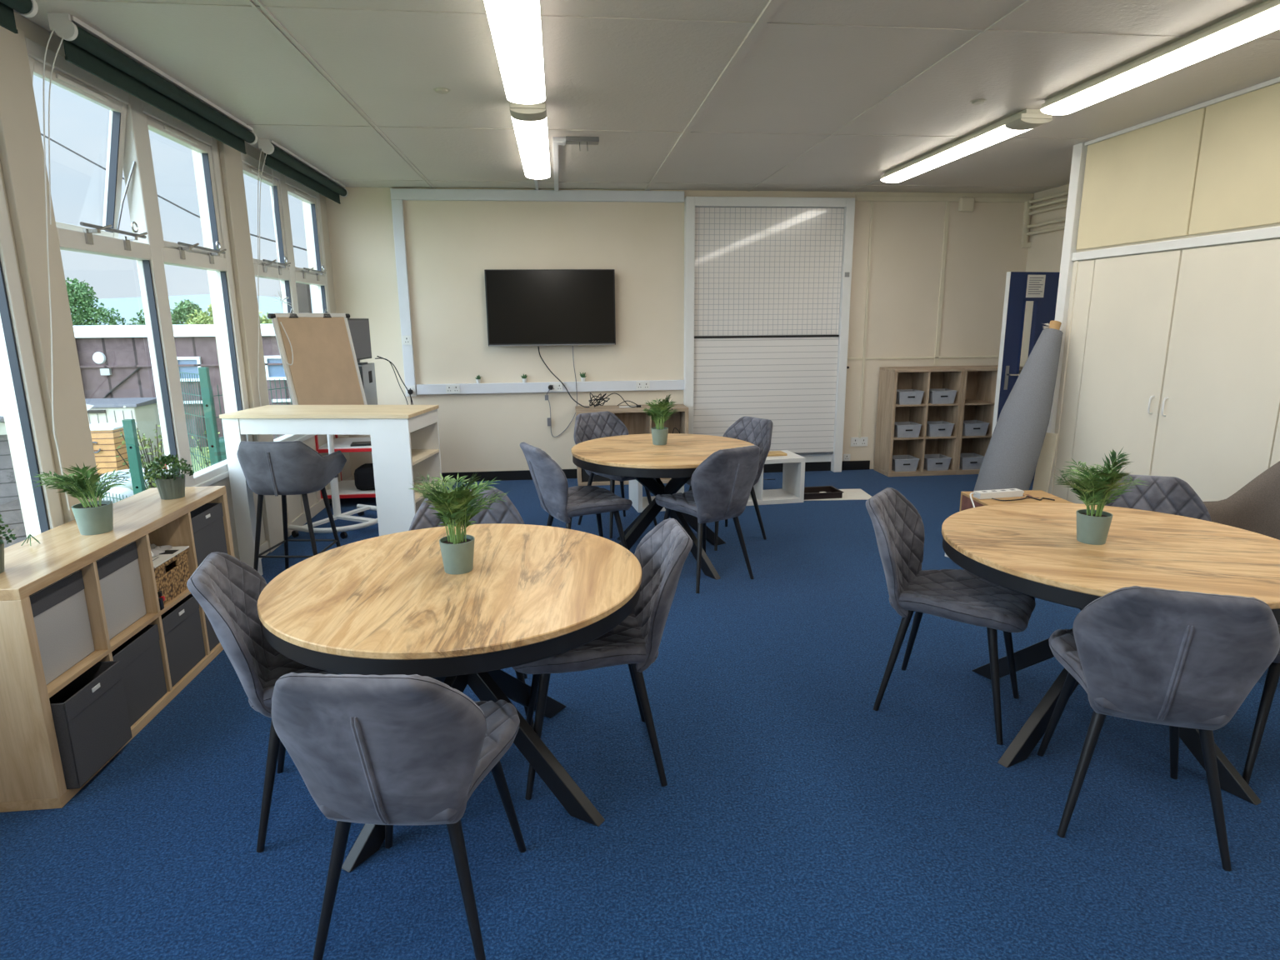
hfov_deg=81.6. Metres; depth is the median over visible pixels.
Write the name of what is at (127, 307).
sky
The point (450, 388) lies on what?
wall socket
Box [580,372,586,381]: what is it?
potted succulent
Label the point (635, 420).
shelf
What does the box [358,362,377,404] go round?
computer tower
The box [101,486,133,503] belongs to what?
tyre
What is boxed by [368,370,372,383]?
vent
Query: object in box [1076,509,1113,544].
pot
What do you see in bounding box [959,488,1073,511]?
cardboard box
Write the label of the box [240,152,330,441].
window
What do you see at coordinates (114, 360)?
building
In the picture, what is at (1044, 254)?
wall
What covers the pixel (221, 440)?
bin
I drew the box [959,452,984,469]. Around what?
plastic box
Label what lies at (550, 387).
plug
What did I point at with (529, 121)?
ceiling lamp
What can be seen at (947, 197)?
trim
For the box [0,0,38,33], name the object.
roller blind
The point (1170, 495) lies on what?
dining chair
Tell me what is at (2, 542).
pot
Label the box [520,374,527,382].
potted succulent
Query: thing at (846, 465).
baseboard
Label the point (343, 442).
shelf
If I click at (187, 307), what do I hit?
leafy tree
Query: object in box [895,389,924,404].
plastic box
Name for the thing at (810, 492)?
tray
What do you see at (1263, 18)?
ceiling lamp
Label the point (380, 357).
cables
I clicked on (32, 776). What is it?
shelving
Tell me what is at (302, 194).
vent
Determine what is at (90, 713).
storage bin
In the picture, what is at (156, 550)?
plastic bag
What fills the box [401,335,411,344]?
wall socket
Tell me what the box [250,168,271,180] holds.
vent
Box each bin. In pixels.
[29,570,94,684]
[49,660,132,789]
[95,541,146,639]
[111,624,166,726]
[160,594,205,686]
[190,502,227,566]
[204,611,219,650]
[218,436,226,460]
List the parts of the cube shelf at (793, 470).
panel, panel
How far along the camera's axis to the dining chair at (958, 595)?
2.97 m
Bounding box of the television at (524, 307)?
[484,269,615,346]
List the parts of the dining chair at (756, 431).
leg, seat, backrest, leg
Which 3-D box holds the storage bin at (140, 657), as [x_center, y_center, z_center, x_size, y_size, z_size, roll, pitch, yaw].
[-2.152,0.789,2.943,0.333,0.310,0.322,-2,12,-6]
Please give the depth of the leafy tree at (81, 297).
22.12 m
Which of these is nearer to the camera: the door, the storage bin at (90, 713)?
the storage bin at (90, 713)
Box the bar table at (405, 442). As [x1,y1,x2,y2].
[219,405,442,575]
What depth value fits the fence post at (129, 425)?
6.92 m
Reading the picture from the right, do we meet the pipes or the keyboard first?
the pipes
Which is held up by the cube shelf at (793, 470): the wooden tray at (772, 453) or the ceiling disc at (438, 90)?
the wooden tray at (772, 453)
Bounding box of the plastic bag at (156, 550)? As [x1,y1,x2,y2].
[150,543,172,557]
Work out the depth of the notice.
6.73 m
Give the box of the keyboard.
[350,440,371,446]
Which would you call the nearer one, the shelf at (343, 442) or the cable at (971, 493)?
the cable at (971, 493)
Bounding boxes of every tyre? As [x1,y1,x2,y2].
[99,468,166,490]
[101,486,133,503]
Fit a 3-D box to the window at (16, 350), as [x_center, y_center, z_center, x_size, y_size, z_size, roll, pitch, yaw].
[-2.314,-0.520,2.049,0.144,2.045,1.730,-2,12,-6]
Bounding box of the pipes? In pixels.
[1026,190,1068,235]
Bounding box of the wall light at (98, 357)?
[92,351,105,364]
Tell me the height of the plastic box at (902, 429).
0.130 m
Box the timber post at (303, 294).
[295,282,312,313]
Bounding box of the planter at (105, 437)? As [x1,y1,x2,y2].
[89,422,137,474]
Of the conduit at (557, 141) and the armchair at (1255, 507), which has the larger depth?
the conduit at (557, 141)
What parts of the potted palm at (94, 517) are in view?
stem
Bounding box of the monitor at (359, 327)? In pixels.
[347,318,371,364]
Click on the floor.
(795, 817)
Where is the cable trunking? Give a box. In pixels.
[390,188,684,396]
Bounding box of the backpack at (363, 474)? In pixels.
[354,463,374,489]
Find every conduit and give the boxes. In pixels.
[534,179,538,189]
[552,136,565,191]
[858,200,874,437]
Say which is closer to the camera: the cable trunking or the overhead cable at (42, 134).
the cable trunking
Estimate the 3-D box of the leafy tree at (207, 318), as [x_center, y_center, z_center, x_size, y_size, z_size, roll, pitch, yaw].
[-12.250,-3.767,22.533,2.924,3.437,1.405,-2,12,-6]
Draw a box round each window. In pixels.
[0,171,63,535]
[25,37,252,486]
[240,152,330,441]
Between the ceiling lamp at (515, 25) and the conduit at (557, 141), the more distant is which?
the conduit at (557, 141)
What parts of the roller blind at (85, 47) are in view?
pull cord, head rail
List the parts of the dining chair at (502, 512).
backrest, leg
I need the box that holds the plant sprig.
[20,534,39,545]
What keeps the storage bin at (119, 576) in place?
on the shelving at (32, 776)
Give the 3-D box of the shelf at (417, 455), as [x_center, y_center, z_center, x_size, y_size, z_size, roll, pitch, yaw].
[-1.457,-0.144,4.687,0.219,0.018,0.478,0,12,4]
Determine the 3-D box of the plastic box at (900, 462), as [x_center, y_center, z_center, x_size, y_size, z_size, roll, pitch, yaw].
[2.666,-0.170,7.558,0.256,0.130,0.236,-2,12,-6]
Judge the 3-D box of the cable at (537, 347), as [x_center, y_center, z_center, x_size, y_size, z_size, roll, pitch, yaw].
[-0.725,-0.999,7.175,0.503,0.583,0.094,2,13,13]
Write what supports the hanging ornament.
hanging from the roller blind at (277, 157)
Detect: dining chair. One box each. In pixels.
[186,551,341,852]
[270,672,525,959]
[408,488,534,729]
[511,518,692,799]
[520,441,632,549]
[573,410,657,538]
[655,445,759,593]
[685,415,773,550]
[865,487,1035,744]
[1036,585,1279,870]
[1090,474,1211,521]
[1242,625,1279,784]
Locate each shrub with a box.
[115,424,166,489]
[190,430,219,469]
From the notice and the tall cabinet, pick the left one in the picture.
the notice
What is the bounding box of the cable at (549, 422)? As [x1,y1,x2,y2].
[545,345,577,437]
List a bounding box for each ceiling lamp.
[484,0,545,104]
[509,102,549,179]
[880,109,1052,182]
[1040,0,1279,114]
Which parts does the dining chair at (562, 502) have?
backrest, leg, leg, seat, leg, leg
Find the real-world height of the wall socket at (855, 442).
0.095 m
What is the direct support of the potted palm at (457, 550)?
on the round table at (388, 604)
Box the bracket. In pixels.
[565,136,599,147]
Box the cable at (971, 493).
[970,492,975,507]
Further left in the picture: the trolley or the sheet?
the trolley
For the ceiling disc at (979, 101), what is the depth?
4.18 m
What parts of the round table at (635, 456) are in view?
leg, leg, leg, leg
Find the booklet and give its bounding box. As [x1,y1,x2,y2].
[152,545,189,568]
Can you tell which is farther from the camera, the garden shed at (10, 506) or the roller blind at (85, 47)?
the garden shed at (10, 506)
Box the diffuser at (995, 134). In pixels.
[880,125,1032,182]
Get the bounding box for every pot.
[0,540,4,573]
[70,500,113,534]
[154,474,184,499]
[439,534,474,574]
[650,426,668,444]
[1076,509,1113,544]
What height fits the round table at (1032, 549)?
0.750 m
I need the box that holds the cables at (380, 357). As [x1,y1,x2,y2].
[375,355,413,404]
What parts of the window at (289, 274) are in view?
sash, opener rod, sash, opener rod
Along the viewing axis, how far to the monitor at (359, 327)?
6.41 m
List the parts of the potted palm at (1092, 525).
stem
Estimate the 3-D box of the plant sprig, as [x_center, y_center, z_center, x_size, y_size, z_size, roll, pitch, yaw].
[-2.252,0.219,2.747,0.058,0.038,0.058,-2,12,-6]
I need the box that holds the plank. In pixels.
[1032,432,1058,492]
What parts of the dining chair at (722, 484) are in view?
leg, leg, seat, leg, backrest, leg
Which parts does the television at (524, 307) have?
trim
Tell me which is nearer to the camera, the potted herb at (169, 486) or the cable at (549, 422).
the potted herb at (169, 486)
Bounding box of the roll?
[973,320,1063,490]
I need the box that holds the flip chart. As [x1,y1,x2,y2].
[267,308,378,539]
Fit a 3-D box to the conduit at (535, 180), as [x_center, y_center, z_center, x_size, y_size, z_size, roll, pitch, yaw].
[-0.926,-2.641,6.638,0.025,0.020,0.550,-2,12,-6]
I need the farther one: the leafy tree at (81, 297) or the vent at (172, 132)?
the leafy tree at (81, 297)
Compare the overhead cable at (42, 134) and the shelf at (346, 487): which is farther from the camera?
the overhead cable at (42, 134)
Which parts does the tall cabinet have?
door, handle, door frame, handle, panel, door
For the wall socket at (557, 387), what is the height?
0.083 m
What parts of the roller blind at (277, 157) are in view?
pull cord, head rail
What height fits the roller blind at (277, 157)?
1.940 m
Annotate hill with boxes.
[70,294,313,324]
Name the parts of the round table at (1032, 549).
leg, leg, leg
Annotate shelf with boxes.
[318,437,371,449]
[325,480,374,494]
[411,449,439,465]
[414,483,439,502]
[575,392,688,485]
[629,450,804,512]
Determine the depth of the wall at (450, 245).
7.24 m
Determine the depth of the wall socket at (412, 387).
7.11 m
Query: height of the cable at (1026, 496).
0.018 m
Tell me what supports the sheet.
on the floor
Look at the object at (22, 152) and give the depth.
3.03 m
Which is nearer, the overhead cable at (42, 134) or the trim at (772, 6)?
the trim at (772, 6)
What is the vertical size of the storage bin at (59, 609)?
0.312 m
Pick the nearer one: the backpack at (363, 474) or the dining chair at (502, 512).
the dining chair at (502, 512)
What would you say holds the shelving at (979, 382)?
on the floor
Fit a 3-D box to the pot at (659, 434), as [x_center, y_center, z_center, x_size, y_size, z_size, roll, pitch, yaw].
[0.132,-0.292,4.951,0.116,0.108,0.116,-2,12,-6]
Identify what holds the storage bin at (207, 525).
on the shelving at (32, 776)
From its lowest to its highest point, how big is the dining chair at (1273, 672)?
0.858 m
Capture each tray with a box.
[767,450,787,456]
[804,485,844,499]
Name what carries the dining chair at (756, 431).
on the floor
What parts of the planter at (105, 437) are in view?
ring handle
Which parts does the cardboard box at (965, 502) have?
power strip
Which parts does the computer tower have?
panel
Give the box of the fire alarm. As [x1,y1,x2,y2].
[958,195,974,211]
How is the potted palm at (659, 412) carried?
on the round table at (635, 456)
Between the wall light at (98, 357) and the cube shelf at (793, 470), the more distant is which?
the wall light at (98, 357)
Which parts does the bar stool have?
leg, leg, backrest, leg, leg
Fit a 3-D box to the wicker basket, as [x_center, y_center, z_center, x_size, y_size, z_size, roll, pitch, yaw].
[-2.186,0.431,3.224,0.312,0.179,0.287,-2,12,-6]
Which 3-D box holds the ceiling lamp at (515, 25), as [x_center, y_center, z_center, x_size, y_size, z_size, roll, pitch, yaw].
[-0.493,-1.808,2.938,0.200,0.084,2.005,-2,12,-6]
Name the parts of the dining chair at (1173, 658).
leg, leg, seat, leg, backrest, leg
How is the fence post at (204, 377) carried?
on the lawn
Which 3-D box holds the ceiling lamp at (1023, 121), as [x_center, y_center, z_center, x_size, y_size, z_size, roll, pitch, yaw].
[2.231,-2.351,5.328,0.200,0.084,1.985,-2,12,-6]
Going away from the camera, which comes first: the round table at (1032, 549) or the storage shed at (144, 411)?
the round table at (1032, 549)
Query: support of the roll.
on the floor
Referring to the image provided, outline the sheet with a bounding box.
[803,489,871,500]
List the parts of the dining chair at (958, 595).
leg, backrest, leg, seat frame, seat, leg, leg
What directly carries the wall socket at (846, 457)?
attached to the wall at (450, 245)
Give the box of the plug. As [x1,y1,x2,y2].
[548,385,553,389]
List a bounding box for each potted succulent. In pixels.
[475,375,480,383]
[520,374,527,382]
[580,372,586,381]
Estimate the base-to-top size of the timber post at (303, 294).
3.150 m
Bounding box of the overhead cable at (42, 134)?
[40,133,306,250]
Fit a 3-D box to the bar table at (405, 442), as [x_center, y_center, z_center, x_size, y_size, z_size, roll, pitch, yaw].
[-1.917,0.061,4.766,1.165,1.030,0.530,0,12,4]
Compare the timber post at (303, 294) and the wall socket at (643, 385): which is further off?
the timber post at (303, 294)
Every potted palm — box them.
[30,463,130,534]
[408,472,508,574]
[643,393,679,444]
[1053,447,1149,544]
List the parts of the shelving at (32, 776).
panel, shelf, panel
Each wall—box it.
[0,11,351,559]
[325,187,1033,479]
[1020,184,1069,365]
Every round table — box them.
[257,523,641,872]
[571,433,754,579]
[941,502,1279,804]
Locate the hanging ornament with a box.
[271,176,292,308]
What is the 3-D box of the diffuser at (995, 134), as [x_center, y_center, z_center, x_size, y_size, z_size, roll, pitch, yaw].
[2.224,-2.337,5.400,0.200,0.026,1.790,-2,12,-6]
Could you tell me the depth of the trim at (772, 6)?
3.37 m
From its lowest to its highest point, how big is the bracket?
0.088 m
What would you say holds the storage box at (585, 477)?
on the shelf at (635, 420)
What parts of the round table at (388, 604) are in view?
leg, leg, leg, leg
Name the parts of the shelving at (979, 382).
panel, panel, shelf, shelf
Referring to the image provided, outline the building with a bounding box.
[73,324,292,448]
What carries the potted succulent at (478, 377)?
on the cable trunking
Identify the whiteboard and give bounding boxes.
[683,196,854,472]
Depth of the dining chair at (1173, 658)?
2.06 m
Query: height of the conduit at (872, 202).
2.360 m
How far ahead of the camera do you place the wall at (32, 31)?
4.70 m
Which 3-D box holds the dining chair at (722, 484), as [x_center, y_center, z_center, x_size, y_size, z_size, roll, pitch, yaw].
[0.403,0.186,4.519,0.490,0.858,0.623,-9,15,-33]
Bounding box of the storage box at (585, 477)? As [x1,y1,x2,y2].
[581,468,609,481]
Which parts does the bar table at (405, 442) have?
leg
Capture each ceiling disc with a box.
[433,87,450,94]
[970,98,986,104]
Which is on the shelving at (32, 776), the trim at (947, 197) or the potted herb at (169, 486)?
the potted herb at (169, 486)
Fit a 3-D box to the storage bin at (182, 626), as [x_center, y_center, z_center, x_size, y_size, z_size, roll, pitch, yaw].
[-2.188,0.715,3.285,0.336,0.310,0.322,-2,12,-6]
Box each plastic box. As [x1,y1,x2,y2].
[891,455,919,471]
[894,421,921,437]
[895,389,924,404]
[923,454,951,470]
[925,420,954,436]
[928,388,957,404]
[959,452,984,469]
[962,420,989,435]
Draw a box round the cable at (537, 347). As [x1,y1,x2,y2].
[537,346,589,407]
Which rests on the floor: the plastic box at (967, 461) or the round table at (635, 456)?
the round table at (635, 456)
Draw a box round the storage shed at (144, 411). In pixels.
[85,397,164,462]
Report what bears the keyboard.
on the trolley
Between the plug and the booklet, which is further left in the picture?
the booklet
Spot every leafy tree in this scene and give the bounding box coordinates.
[65,276,129,325]
[128,299,213,324]
[183,303,272,324]
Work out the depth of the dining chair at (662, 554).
2.51 m
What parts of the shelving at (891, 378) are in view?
panel, panel, shelf, shelf, panel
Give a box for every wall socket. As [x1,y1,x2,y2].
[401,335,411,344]
[405,385,415,395]
[445,384,459,393]
[549,382,562,391]
[635,380,649,389]
[842,454,850,460]
[850,436,868,446]
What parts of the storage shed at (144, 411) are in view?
lid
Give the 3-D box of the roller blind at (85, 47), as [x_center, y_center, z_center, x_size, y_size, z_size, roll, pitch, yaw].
[-2.384,-1.042,3.857,0.171,1.940,2.088,-2,12,-6]
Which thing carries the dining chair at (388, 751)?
on the floor
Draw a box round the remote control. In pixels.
[619,405,642,407]
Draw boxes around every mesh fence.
[102,491,129,503]
[179,371,209,472]
[210,378,291,461]
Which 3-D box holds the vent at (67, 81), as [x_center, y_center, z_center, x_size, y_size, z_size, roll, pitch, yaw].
[-2.482,-1.745,3.309,0.012,0.020,0.360,10,11,-8]
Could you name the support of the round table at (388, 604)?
on the floor
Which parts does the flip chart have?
knob, rail, pen cord, rail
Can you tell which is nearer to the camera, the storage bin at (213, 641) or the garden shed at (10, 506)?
the storage bin at (213, 641)
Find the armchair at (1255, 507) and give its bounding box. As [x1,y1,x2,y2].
[1203,460,1279,539]
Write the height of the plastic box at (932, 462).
0.130 m
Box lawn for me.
[141,446,210,472]
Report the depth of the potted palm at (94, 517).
2.86 m
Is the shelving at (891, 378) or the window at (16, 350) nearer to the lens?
the window at (16, 350)
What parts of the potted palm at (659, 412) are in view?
stem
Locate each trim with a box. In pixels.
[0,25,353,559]
[35,0,1279,192]
[412,187,1034,364]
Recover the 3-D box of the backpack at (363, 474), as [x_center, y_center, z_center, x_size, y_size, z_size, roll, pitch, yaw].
[-2.317,-0.033,6.583,0.370,0.200,0.300,-2,12,-6]
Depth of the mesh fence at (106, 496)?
7.26 m
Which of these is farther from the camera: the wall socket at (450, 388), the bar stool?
the wall socket at (450, 388)
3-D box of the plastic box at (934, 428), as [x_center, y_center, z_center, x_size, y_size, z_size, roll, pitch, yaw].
[3.001,-0.518,7.519,0.256,0.130,0.236,-2,12,-6]
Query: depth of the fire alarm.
7.30 m
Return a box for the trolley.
[315,435,375,499]
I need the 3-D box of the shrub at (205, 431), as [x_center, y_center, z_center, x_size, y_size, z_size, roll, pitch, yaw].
[-5.747,-0.069,10.189,0.805,1.253,0.669,3,13,17]
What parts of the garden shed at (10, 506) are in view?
roof trim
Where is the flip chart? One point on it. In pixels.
(317, 354)
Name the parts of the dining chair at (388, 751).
leg, backrest, leg, seat, leg, leg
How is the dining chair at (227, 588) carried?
on the floor
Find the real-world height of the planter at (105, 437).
0.910 m
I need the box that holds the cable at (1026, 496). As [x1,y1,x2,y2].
[991,495,1054,500]
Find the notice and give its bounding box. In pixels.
[1025,275,1045,297]
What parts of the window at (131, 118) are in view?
sash, opener rod, stay arm, sash, opener rod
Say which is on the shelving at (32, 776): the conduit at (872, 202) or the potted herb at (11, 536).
the potted herb at (11, 536)
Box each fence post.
[121,405,145,494]
[198,367,220,465]
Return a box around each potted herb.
[0,514,16,573]
[144,454,194,499]
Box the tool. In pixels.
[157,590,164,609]
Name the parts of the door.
lock plate, handle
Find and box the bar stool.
[236,440,346,570]
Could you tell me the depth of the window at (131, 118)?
3.87 m
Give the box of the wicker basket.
[154,548,189,604]
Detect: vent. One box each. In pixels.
[55,73,108,102]
[163,125,197,144]
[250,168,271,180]
[294,190,310,199]
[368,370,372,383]
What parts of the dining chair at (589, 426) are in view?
leg, backrest, seat, leg, leg, leg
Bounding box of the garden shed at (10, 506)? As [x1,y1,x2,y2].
[0,400,94,548]
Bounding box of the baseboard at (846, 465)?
[441,460,869,482]
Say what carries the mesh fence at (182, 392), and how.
on the lawn
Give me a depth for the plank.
5.54 m
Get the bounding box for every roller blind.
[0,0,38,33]
[42,12,257,509]
[257,138,348,406]
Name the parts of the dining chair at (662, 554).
leg, leg, seat, seat frame, leg, leg, backrest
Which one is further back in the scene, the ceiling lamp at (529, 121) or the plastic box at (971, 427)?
the plastic box at (971, 427)
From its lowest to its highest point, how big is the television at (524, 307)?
0.704 m
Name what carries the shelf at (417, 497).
attached to the bar table at (405, 442)
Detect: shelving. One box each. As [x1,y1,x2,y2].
[0,485,234,812]
[873,365,964,476]
[948,365,1023,474]
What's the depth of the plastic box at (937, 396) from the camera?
7.35 m
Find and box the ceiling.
[13,0,1279,193]
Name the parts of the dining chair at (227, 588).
backrest, leg, leg, seat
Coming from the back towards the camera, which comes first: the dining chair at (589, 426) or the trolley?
the trolley
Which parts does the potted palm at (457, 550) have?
stem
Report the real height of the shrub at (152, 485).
1.397 m
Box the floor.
[0,469,1279,959]
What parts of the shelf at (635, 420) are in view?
panel, cable coil, panel, panel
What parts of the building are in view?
rail, pane, pane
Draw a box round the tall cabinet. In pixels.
[1046,76,1279,504]
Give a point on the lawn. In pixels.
(204, 447)
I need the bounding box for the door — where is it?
[991,271,1059,479]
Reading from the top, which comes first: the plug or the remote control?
the plug
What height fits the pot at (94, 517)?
0.110 m
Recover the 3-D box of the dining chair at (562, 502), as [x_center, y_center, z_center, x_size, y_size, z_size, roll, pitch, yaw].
[-0.384,0.185,4.551,0.623,0.858,0.490,-7,14,-27]
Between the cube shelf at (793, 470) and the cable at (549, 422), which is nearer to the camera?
the cube shelf at (793, 470)
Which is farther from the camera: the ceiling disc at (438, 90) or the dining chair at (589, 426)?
the dining chair at (589, 426)

